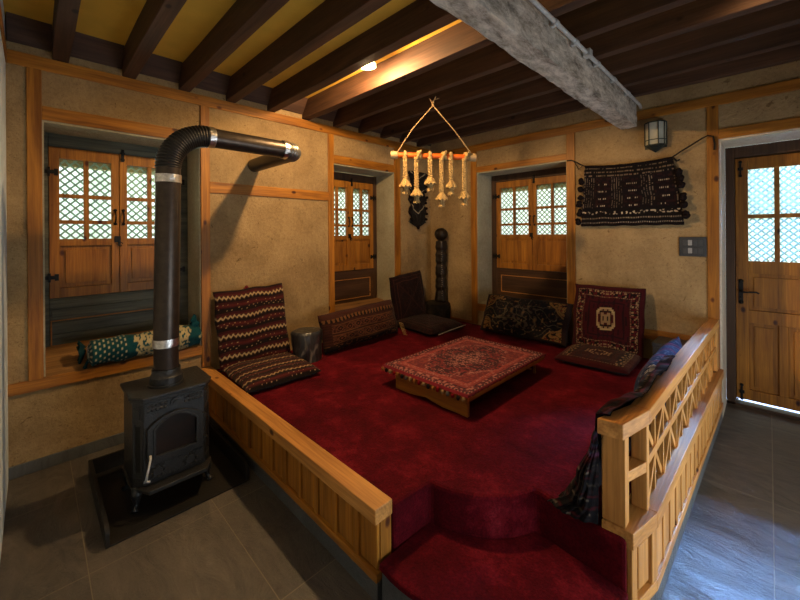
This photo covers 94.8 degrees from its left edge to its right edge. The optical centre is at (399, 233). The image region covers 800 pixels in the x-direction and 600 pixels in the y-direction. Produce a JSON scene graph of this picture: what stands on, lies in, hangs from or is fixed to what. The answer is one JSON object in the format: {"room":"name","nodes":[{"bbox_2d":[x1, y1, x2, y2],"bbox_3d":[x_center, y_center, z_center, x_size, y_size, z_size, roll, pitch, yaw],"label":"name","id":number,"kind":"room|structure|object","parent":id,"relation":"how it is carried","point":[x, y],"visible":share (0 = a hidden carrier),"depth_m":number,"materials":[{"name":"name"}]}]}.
{"room":"traditional dwelling","nodes":[
{"label":"traditional dwelling","id":0,"kind":"room"},
{"bbox_2d":[0,0,7,559],"bbox_3d":[-0.871,0.084,0.509,0.300,2.645,4.230,0,0,-45],"label":"wall","id":1,"kind":"structure","parent":0,"point":[3,199],"depth_m":1.85,"materials":[{"name":"white paint"}]},
{"bbox_2d":[0,4,6,61],"bbox_3d":[-1.701,-1.024,1.536,0.026,0.078,1.586,0,0,-45],"label":"timber","id":2,"kind":"structure","parent":1,"relation":"attached to","point":[1,18],"depth_m":1.87,"materials":[{"name":"brown wood"}]},
{"bbox_2d":[5,20,430,467],"bbox_3d":[-0.903,0.084,3.761,5.048,2.645,0.420,0,0,-45],"label":"wall","id":3,"kind":"structure","parent":0,"point":[255,240],"depth_m":2.92,"materials":[{"name":"paint"}]},
{"bbox_2d":[26,67,43,380],"bbox_3d":[-2.179,-0.055,2.196,0.065,1.852,0.034,0,0,-45],"label":"timber","id":4,"kind":"structure","parent":3,"relation":"attached to","point":[33,76],"depth_m":2.18,"materials":[{"name":"brown wood"}]},
{"bbox_2d":[8,432,123,479],"bbox_3d":[-1.895,1.379,2.465,0.998,0.070,0.022,0,0,-45],"label":"baseboard","id":5,"kind":"structure","parent":3,"relation":"attached to","point":[60,457],"depth_m":2.27,"materials":[{"name":"wood"}]},
{"bbox_2d":[8,346,201,396],"bbox_3d":[-1.892,0.900,2.474,1.020,0.067,0.038,0,0,-45],"label":"timber","id":6,"kind":"structure","parent":3,"relation":"attached to","point":[24,387],"depth_m":2.34,"materials":[{"name":"brown wood"}]},
{"bbox_2d":[42,106,178,138],"bbox_3d":[-1.853,-0.728,2.528,0.873,0.083,0.033,0,0,-45],"label":"timber","id":7,"kind":"structure","parent":3,"relation":"attached to","point":[48,113],"depth_m":2.41,"materials":[{"name":"brown wood"}]},
{"bbox_2d":[44,132,200,376],"bbox_3d":[-2.003,0.119,2.677,0.884,1.590,0.440,0,0,-45],"label":"window","id":8,"kind":"structure","parent":3,"relation":"in","point":[95,288],"depth_m":2.64,"materials":[{"name":"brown wood"}]},
{"bbox_2d":[48,146,119,298],"bbox_3d":[-2.221,-0.074,2.599,0.375,1.020,0.035,0,0,-45],"label":"shutter","id":9,"kind":"object","parent":8,"relation":"attached to","point":[84,268],"depth_m":2.59,"materials":[{"name":"brown wood"}]},
{"bbox_2d":[119,154,155,291],"bbox_3d":[-1.951,-0.076,2.869,0.381,1.020,0.035,0,0,-45],"label":"shutter","id":10,"kind":"object","parent":8,"relation":"attached to","point":[136,255],"depth_m":2.81,"materials":[{"name":"brown wood"}]},
{"bbox_2d":[76,314,201,368],"bbox_3d":[-1.809,0.745,2.607,0.718,0.236,0.217,0,0,-45],"label":"bolster","id":11,"kind":"object","parent":8,"relation":"on","point":[120,347],"visible":0.77,"depth_m":2.47,"materials":[{"name":"fabric"}]},
{"bbox_2d":[200,105,210,366],"bbox_3d":[-1.515,0.022,2.859,0.065,2.017,0.034,0,0,-45],"label":"timber","id":12,"kind":"structure","parent":3,"relation":"attached to","point":[204,110],"depth_m":2.85,"materials":[{"name":"brown wood"}]},
{"bbox_2d":[6,49,430,152],"bbox_3d":[-0.942,-1.029,3.438,3.747,0.078,0.034,0,0,-45],"label":"timber","id":13,"kind":"structure","parent":3,"relation":"attached to","point":[13,57],"depth_m":2.71,"materials":[{"name":"brown wood"}]},
{"bbox_2d":[6,12,431,145],"bbox_3d":[-0.900,-1.176,3.396,3.737,0.124,0.114,0,0,-45],"label":"trim","id":14,"kind":"structure","parent":3,"relation":"attached to","point":[22,30],"depth_m":2.42,"materials":[{"name":"brown wood"}]},
{"bbox_2d":[210,182,328,200],"bbox_3d":[-1.107,-0.363,3.270,1.097,0.087,0.033,0,0,-45],"label":"timber","id":15,"kind":"structure","parent":3,"relation":"attached to","point":[215,187],"depth_m":3.19,"materials":[{"name":"brown wood"}]},
{"bbox_2d":[328,133,334,312],"bbox_3d":[-0.692,0.034,3.680,0.065,2.052,0.034,0,0,-45],"label":"timber","id":16,"kind":"structure","parent":3,"relation":"attached to","point":[331,255],"depth_m":3.66,"materials":[{"name":"brown wood"}]},
{"bbox_2d":[334,172,383,311],"bbox_3d":[-0.521,0.109,4.156,0.850,1.590,0.440,0,0,-45],"label":"window","id":17,"kind":"structure","parent":3,"relation":"in","point":[355,256],"depth_m":4.28,"materials":[{"name":"brown wood"}]},
{"bbox_2d":[334,180,349,271],"bbox_3d":[-0.709,-0.085,4.108,0.353,1.020,0.035,0,0,-45],"label":"shutter","id":18,"kind":"object","parent":17,"relation":"attached to","point":[341,243],"depth_m":4.16,"materials":[{"name":"brown wood"}]},
{"bbox_2d":[350,182,372,269],"bbox_3d":[-0.460,-0.087,4.357,0.344,1.020,0.035,0,0,-45],"label":"shutter","id":19,"kind":"object","parent":17,"relation":"attached to","point":[361,246],"depth_m":4.35,"materials":[{"name":"brown wood"}]},
{"bbox_2d":[334,155,394,172],"bbox_3d":[-0.374,-0.750,4.003,0.850,0.085,0.033,0,0,-45],"label":"timber","id":20,"kind":"structure","parent":3,"relation":"attached to","point":[342,160],"depth_m":3.96,"materials":[{"name":"brown wood"}]},
{"bbox_2d":[394,148,400,275],"bbox_3d":[-0.035,0.029,4.335,0.090,2.052,0.034,0,0,-45],"label":"timber","id":21,"kind":"structure","parent":3,"relation":"attached to","point":[397,224],"depth_m":4.32,"materials":[{"name":"brown wood"}]},
{"bbox_2d":[408,171,427,228],"bbox_3d":[0.227,-0.425,4.552,0.365,0.754,0.056,0,0,-45],"label":"wall hanging","id":22,"kind":"object","parent":3,"relation":"hanging from","point":[417,212],"visible":0.73,"depth_m":4.56,"materials":[{"name":"fabric"}]},
{"bbox_2d":[3,0,461,97],"bbox_3d":[0.624,-1.290,2.257,5.098,0.080,4.880,0,0,-45],"label":"ceiling","id":23,"kind":"structure","parent":0,"point":[114,21],"depth_m":2.18,"materials":[{"name":"yellow paint"}]},
{"bbox_2d":[52,0,80,62],"bbox_3d":[-0.704,-1.158,0.876,0.080,0.174,4.000,0,0,-45],"label":"joist","id":24,"kind":"object","parent":23,"relation":"attached to","point":[65,13],"visible":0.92,"depth_m":1.92,"materials":[{"name":"brown wood"}]},
{"bbox_2d":[122,0,186,78],"bbox_3d":[-0.460,-1.161,1.119,0.079,0.172,4.000,0,0,-45],"label":"joist","id":25,"kind":"object","parent":23,"relation":"attached to","point":[155,18],"visible":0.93,"depth_m":2.02,"materials":[{"name":"brown wood"}]},
{"bbox_2d":[179,0,289,91],"bbox_3d":[-0.220,-1.163,1.358,0.078,0.172,4.000,0,0,-45],"label":"joist","id":26,"kind":"object","parent":23,"relation":"attached to","point":[243,18],"visible":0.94,"depth_m":2.10,"materials":[{"name":"brown wood"}]},
{"bbox_2d":[226,0,390,102],"bbox_3d":[0.018,-1.165,1.595,0.078,0.170,4.000,0,0,-45],"label":"joist","id":27,"kind":"object","parent":23,"relation":"attached to","point":[331,18],"visible":0.95,"depth_m":2.16,"materials":[{"name":"brown wood"}]},
{"bbox_2d":[267,0,458,111],"bbox_3d":[0.263,-1.165,1.840,0.081,0.173,4.000,0,0,-45],"label":"joist","id":28,"kind":"object","parent":23,"relation":"attached to","point":[420,18],"visible":0.92,"depth_m":2.28,"materials":[{"name":"brown wood"}]},
{"bbox_2d":[361,62,375,69],"bbox_3d":[-0.219,-1.180,2.461,0.111,0.125,0.111,0,0,-45],"label":"ceiling lamp","id":29,"kind":"object","parent":23,"relation":"attached to","point":[371,66],"visible":0.3,"depth_m":2.47,"materials":[{"name":"white glass"}]},
{"bbox_2d":[302,0,596,119],"bbox_3d":[0.503,-1.166,2.080,0.079,0.175,4.000,0,0,-45],"label":"joist","id":30,"kind":"object","parent":23,"relation":"attached to","point":[461,39],"visible":0.84,"depth_m":2.47,"materials":[{"name":"brown wood"}]},
{"bbox_2d":[333,0,694,127],"bbox_3d":[0.746,-1.169,2.321,0.064,0.173,4.000,0,0,-45],"label":"joist","id":31,"kind":"object","parent":23,"relation":"attached to","point":[597,17],"visible":0.77,"depth_m":2.47,"materials":[{"name":"brown wood"}]},
{"bbox_2d":[391,96,476,207],"bbox_3d":[0.263,-0.641,2.879,0.671,0.881,0.115,0,0,0],"label":"hanger","id":32,"kind":"object","parent":31,"relation":"hanging from","point":[405,184],"visible":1,"depth_m":2.86,"materials":[{"name":"orange paint"}]},
{"bbox_2d":[358,0,790,133],"bbox_3d":[0.972,-1.171,2.547,0.066,0.173,4.000,0,0,-45],"label":"joist","id":33,"kind":"object","parent":23,"relation":"attached to","point":[697,14],"visible":0.74,"depth_m":2.19,"materials":[{"name":"brown wood"}]},
{"bbox_2d":[380,0,799,137],"bbox_3d":[1.197,-1.172,2.772,0.067,0.174,4.000,0,0,-45],"label":"joist","id":34,"kind":"object","parent":23,"relation":"attached to","point":[787,14],"visible":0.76,"depth_m":2.33,"materials":[{"name":"brown wood"}]},
{"bbox_2d":[400,24,799,142],"bbox_3d":[1.417,-1.175,2.991,0.064,0.170,4.000,0,0,-45],"label":"joist","id":35,"kind":"object","parent":23,"relation":"attached to","point":[788,36],"visible":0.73,"depth_m":2.57,"materials":[{"name":"brown wood"}]},
{"bbox_2d":[417,44,799,146],"bbox_3d":[1.625,-1.176,3.199,0.065,0.171,4.000,0,0,-45],"label":"joist","id":36,"kind":"object","parent":23,"relation":"attached to","point":[792,53],"visible":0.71,"depth_m":2.80,"materials":[{"name":"brown wood"}]},
{"bbox_2d":[0,403,799,599],"bbox_3d":[0.643,1.435,2.257,5.098,0.080,4.880,0,0,-45],"label":"floor","id":37,"kind":"structure","parent":0,"point":[740,540],"depth_m":1.65,"materials":[{"name":"tile"}]},
{"bbox_2d":[88,421,249,548],"bbox_3d":[-1.331,1.360,2.112,0.647,0.097,0.698,0,0,-45],"label":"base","id":38,"kind":"object","parent":37,"relation":"on","point":[229,469],"visible":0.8,"depth_m":1.98,"materials":[{"name":"stone"}]},
{"bbox_2d":[120,364,212,512],"bbox_3d":[-1.275,1.079,2.038,0.394,0.670,0.394,0,0,-45],"label":"wood stove","id":39,"kind":"object","parent":38,"relation":"on","point":[166,413],"visible":1,"depth_m":1.94,"materials":[{"name":"metal"}]},
{"bbox_2d":[152,125,300,370],"bbox_3d":[-1.250,0.051,2.561,0.936,1.384,0.781,0,0,-45],"label":"flue pipe","id":40,"kind":"object","parent":39,"relation":"on","point":[170,156],"visible":1,"depth_m":2.02,"materials":[{"name":"black metal"}]},
{"bbox_2d":[202,366,391,599],"bbox_3d":[-0.781,1.218,2.113,0.088,0.376,2.046,0,0,-45],"label":"wooden partition","id":41,"kind":"object","parent":37,"relation":"on","point":[347,514],"visible":0.9,"depth_m":1.70,"materials":[{"name":"brown wood"}]},
{"bbox_2d":[216,320,650,599],"bbox_3d":[0.403,1.225,2.804,2.731,0.345,2.736,0,0,-45],"label":"platform","id":42,"kind":"object","parent":37,"relation":"on","point":[472,517],"visible":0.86,"depth_m":1.70,"materials":[{"name":"red carpet"}]},
{"bbox_2d":[212,283,320,392],"bbox_3d":[-1.011,0.744,2.810,0.588,0.632,0.696,0,0,-45],"label":"chair","id":43,"kind":"object","parent":42,"relation":"on","point":[254,352],"visible":1,"depth_m":2.87,"materials":[{"name":"fabric"}]},
{"bbox_2d":[291,327,321,362],"bbox_3d":[-0.782,0.937,3.096,0.259,0.247,0.234,0,0,-45],"label":"wooden stump","id":44,"kind":"object","parent":42,"relation":"on","point":[306,342],"visible":0.94,"depth_m":3.01,"materials":[{"name":"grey wood"}]},
{"bbox_2d":[317,299,405,353],"bbox_3d":[-0.333,0.875,3.547,0.984,0.365,0.216,0,0,-45],"label":"cushion","id":45,"kind":"object","parent":42,"relation":"on","point":[341,329],"visible":1,"depth_m":3.39,"materials":[{"name":"fabric"}]},
{"bbox_2d":[389,270,465,335],"bbox_3d":[0.314,0.750,4.053,0.579,0.620,0.765,0,0,-45],"label":"chair","id":46,"kind":"object","parent":42,"relation":"on","point":[406,290],"visible":0.98,"depth_m":4.12,"materials":[{"name":"fabric"}]},
{"bbox_2d":[425,300,450,318],"bbox_3d":[0.453,0.942,4.471,0.316,0.220,0.309,0,0,-45],"label":"drum","id":47,"kind":"object","parent":42,"relation":"on","point":[442,309],"visible":0.7,"depth_m":4.35,"materials":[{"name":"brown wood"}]},
{"bbox_2d":[434,228,447,301],"bbox_3d":[0.507,0.382,4.513,0.163,0.896,0.166,0,0,-45],"label":"carved post","id":48,"kind":"object","parent":47,"relation":"on","point":[441,234],"visible":1,"depth_m":4.46,"materials":[{"name":"brown wood"}]},
{"bbox_2d":[384,356,543,417],"bbox_3d":[0.493,0.992,2.686,1.010,0.127,0.702,0,0,-45],"label":"table","id":49,"kind":"object","parent":42,"relation":"on","point":[462,408],"visible":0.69,"depth_m":2.28,"materials":[{"name":"brown wood"}]},
{"bbox_2d":[381,336,546,401],"bbox_3d":[0.486,0.934,2.678,1.051,0.044,0.728,0,0,-45],"label":"tablecloth","id":50,"kind":"object","parent":49,"relation":"on","point":[465,366],"visible":1,"depth_m":2.56,"materials":[{"name":"fabric"}]},
{"bbox_2d":[480,294,573,346],"bbox_3d":[1.224,0.835,3.652,0.247,0.370,0.898,0,0,-45],"label":"cushion","id":51,"kind":"object","parent":42,"relation":"on","point":[538,320],"visible":1,"depth_m":3.55,"materials":[{"name":"fabric"}]},
{"bbox_2d":[554,284,645,374],"bbox_3d":[1.637,0.750,3.019,0.607,0.583,0.575,0,0,-45],"label":"chair","id":52,"kind":"object","parent":42,"relation":"on","point":[608,333],"visible":1,"depth_m":3.08,"materials":[{"name":"fabric"}]},
{"bbox_2d":[634,336,682,417],"bbox_3d":[1.549,0.843,2.164,0.720,0.342,0.180,0,0,-45],"label":"bolster","id":53,"kind":"object","parent":42,"relation":"on","point":[672,347],"visible":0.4,"depth_m":2.08,"materials":[{"name":"blue fabric"}]},
{"bbox_2d":[652,336,687,354],"bbox_3d":[2.102,0.938,2.843,0.250,0.202,0.215,0,0,-45],"label":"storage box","id":54,"kind":"object","parent":42,"relation":"on","point":[659,341],"visible":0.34,"depth_m":2.83,"materials":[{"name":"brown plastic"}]},
{"bbox_2d":[597,319,723,599],"bbox_3d":[1.566,1.020,2.007,2.212,0.737,0.137,0,0,-42],"label":"railing","id":55,"kind":"object","parent":37,"relation":"on","point":[665,468],"visible":1,"depth_m":1.48,"materials":[{"name":"brown wood"}]},
{"bbox_2d":[547,355,674,523],"bbox_3d":[1.005,0.829,1.643,0.963,0.424,0.243,0,0,-41],"label":"draped shawl","id":56,"kind":"object","parent":55,"relation":"hanging from","point":[579,500],"visible":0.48,"depth_m":1.35,"materials":[{"name":"black fabric"}]},
{"bbox_2d":[628,456,645,481],"bbox_3d":[0.828,0.860,1.348,0.140,0.038,0.068,0,0,-28],"label":"shelf","id":57,"kind":"object","parent":55,"relation":"attached to","point":[637,464],"depth_m":1.34,"materials":[{"name":"brown wood"}]},
{"bbox_2d":[430,0,636,129],"bbox_3d":[0.646,-0.985,1.842,3.700,0.204,0.130,0,0,-45],"label":"beam","id":58,"kind":"structure","parent":0,"point":[518,27],"depth_m":1.88,"materials":[{"name":"grey wood"}]},
{"bbox_2d":[529,0,641,108],"bbox_3d":[0.731,-1.059,1.801,3.668,0.050,0.044,0,0,-45],"label":"conduit","id":59,"kind":"object","parent":58,"relation":"attached to","point":[587,53],"visible":1,"depth_m":2.10,"materials":[{"name":"grey metal"}]},
{"bbox_2d":[430,60,799,358],"bbox_3d":[2.243,0.061,3.615,1.000,2.645,4.230,0,0,-45],"label":"wall","id":60,"kind":"structure","parent":0,"point":[647,257],"depth_m":3.10,"materials":[{"name":"paint"}]},
{"bbox_2d":[450,316,471,322],"bbox_3d":[0.629,1.037,4.538,0.032,0.027,0.633,0,0,-45],"label":"timber","id":61,"kind":"structure","parent":60,"relation":"attached to","point":[451,317],"depth_m":4.42,"materials":[{"name":"brown wood"}]},
{"bbox_2d":[471,151,477,323],"bbox_3d":[0.871,0.050,4.287,0.034,1.997,0.075,0,0,-45],"label":"timber","id":62,"kind":"structure","parent":60,"relation":"attached to","point":[474,265],"depth_m":4.27,"materials":[{"name":"brown wood"}]},
{"bbox_2d":[477,303,485,310],"bbox_3d":[1.261,0.846,3.902,0.033,0.080,1.014,0,0,-45],"label":"timber","id":63,"kind":"structure","parent":60,"relation":"attached to","point":[481,307],"depth_m":4.21,"materials":[{"name":"brown wood"}]},
{"bbox_2d":[476,153,565,172],"bbox_3d":[1.250,-0.736,3.902,0.033,0.063,1.014,0,0,-45],"label":"timber","id":64,"kind":"structure","parent":60,"relation":"attached to","point":[560,157],"depth_m":3.85,"materials":[{"name":"brown wood"}]},
{"bbox_2d":[477,160,566,302],"bbox_3d":[1.359,0.052,4.005,0.300,1.516,1.015,0,0,-45],"label":"window frame","id":65,"kind":"structure","parent":60,"relation":"in","point":[484,210],"depth_m":4.32,"materials":[{"name":"paint"}]},
{"bbox_2d":[496,179,532,269],"bbox_3d":[1.329,-0.100,4.272,0.035,1.020,0.446,0,0,-45],"label":"shutter","id":66,"kind":"object","parent":65,"relation":"attached to","point":[514,251],"depth_m":4.26,"materials":[{"name":"brown wood"}]},
{"bbox_2d":[532,175,566,271],"bbox_3d":[1.646,-0.102,3.954,0.035,1.020,0.446,0,0,-45],"label":"shutter","id":67,"kind":"object","parent":65,"relation":"attached to","point":[549,251],"depth_m":3.98,"materials":[{"name":"brown wood"}]},
{"bbox_2d":[480,167,566,303],"bbox_3d":[1.410,0.095,4.054,0.440,1.590,1.016,0,0,-45],"label":"window","id":68,"kind":"structure","parent":60,"relation":"in","point":[531,265],"depth_m":4.12,"materials":[{"name":"brown wood"}]},
{"bbox_2d":[566,133,575,342],"bbox_3d":[1.641,0.045,3.515,0.034,1.997,0.078,0,0,-45],"label":"timber","id":69,"kind":"structure","parent":60,"relation":"attached to","point":[570,138],"depth_m":3.50,"materials":[{"name":"brown wood"}]},
{"bbox_2d":[432,78,799,159],"bbox_3d":[1.800,-0.993,3.348,0.034,0.076,3.966,0,0,-45],"label":"timber","id":70,"kind":"structure","parent":60,"relation":"attached to","point":[790,85],"depth_m":2.98,"materials":[{"name":"brown wood"}]},
{"bbox_2d":[567,135,715,225],"bbox_3d":[1.967,-0.402,3.122,0.079,0.676,1.084,0,0,-45],"label":"wall hanging","id":71,"kind":"object","parent":60,"relation":"attached to","point":[646,192],"depth_m":3.11,"materials":[{"name":"fabric"}]},
{"bbox_2d":[644,120,666,152],"bbox_3d":[2.078,-0.786,3.001,0.094,0.247,0.155,0,0,-45],"label":"wall lantern","id":72,"kind":"object","parent":60,"relation":"attached to","point":[655,132],"visible":1,"depth_m":2.98,"materials":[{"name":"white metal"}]},
{"bbox_2d":[644,329,691,339],"bbox_3d":[2.014,0.841,3.147,0.033,0.080,0.962,0,0,-45],"label":"timber","id":73,"kind":"structure","parent":60,"relation":"attached to","point":[648,333],"depth_m":3.00,"materials":[{"name":"brown wood"}]},
{"bbox_2d":[679,237,706,256],"bbox_3d":[2.276,0.103,2.861,0.018,0.151,0.168,0,0,-45],"label":"switch plate","id":74,"kind":"object","parent":60,"relation":"attached to","point":[688,246],"visible":1,"depth_m":2.85,"materials":[{"name":"grey plastic"}]},
{"bbox_2d":[707,105,719,368],"bbox_3d":[2.373,0.212,2.782,0.034,2.342,0.068,0,0,-45],"label":"timber","id":75,"kind":"structure","parent":60,"relation":"attached to","point":[712,111],"depth_m":2.77,"materials":[{"name":"brown wood"}]},
{"bbox_2d":[719,128,799,415],"bbox_3d":[2.866,0.334,2.540,0.360,2.090,0.971,0,0,-45],"label":"door frame","id":76,"kind":"structure","parent":60,"relation":"in","point":[790,134],"depth_m":2.77,"materials":[{"name":"beige paint"}]},
{"bbox_2d":[725,139,799,419],"bbox_3d":[3.041,0.341,2.715,0.144,2.075,0.946,0,0,-45],"label":"door","id":77,"kind":"structure","parent":76,"relation":"attached to","point":[763,297],"depth_m":2.90,"materials":[{"name":"brown wood"}]},
{"bbox_2d":[719,117,799,138],"bbox_3d":[2.797,-0.744,2.352,0.033,0.072,1.150,0,0,-45],"label":"timber","id":78,"kind":"structure","parent":60,"relation":"attached to","point":[790,123],"depth_m":2.59,"materials":[{"name":"brown wood"}]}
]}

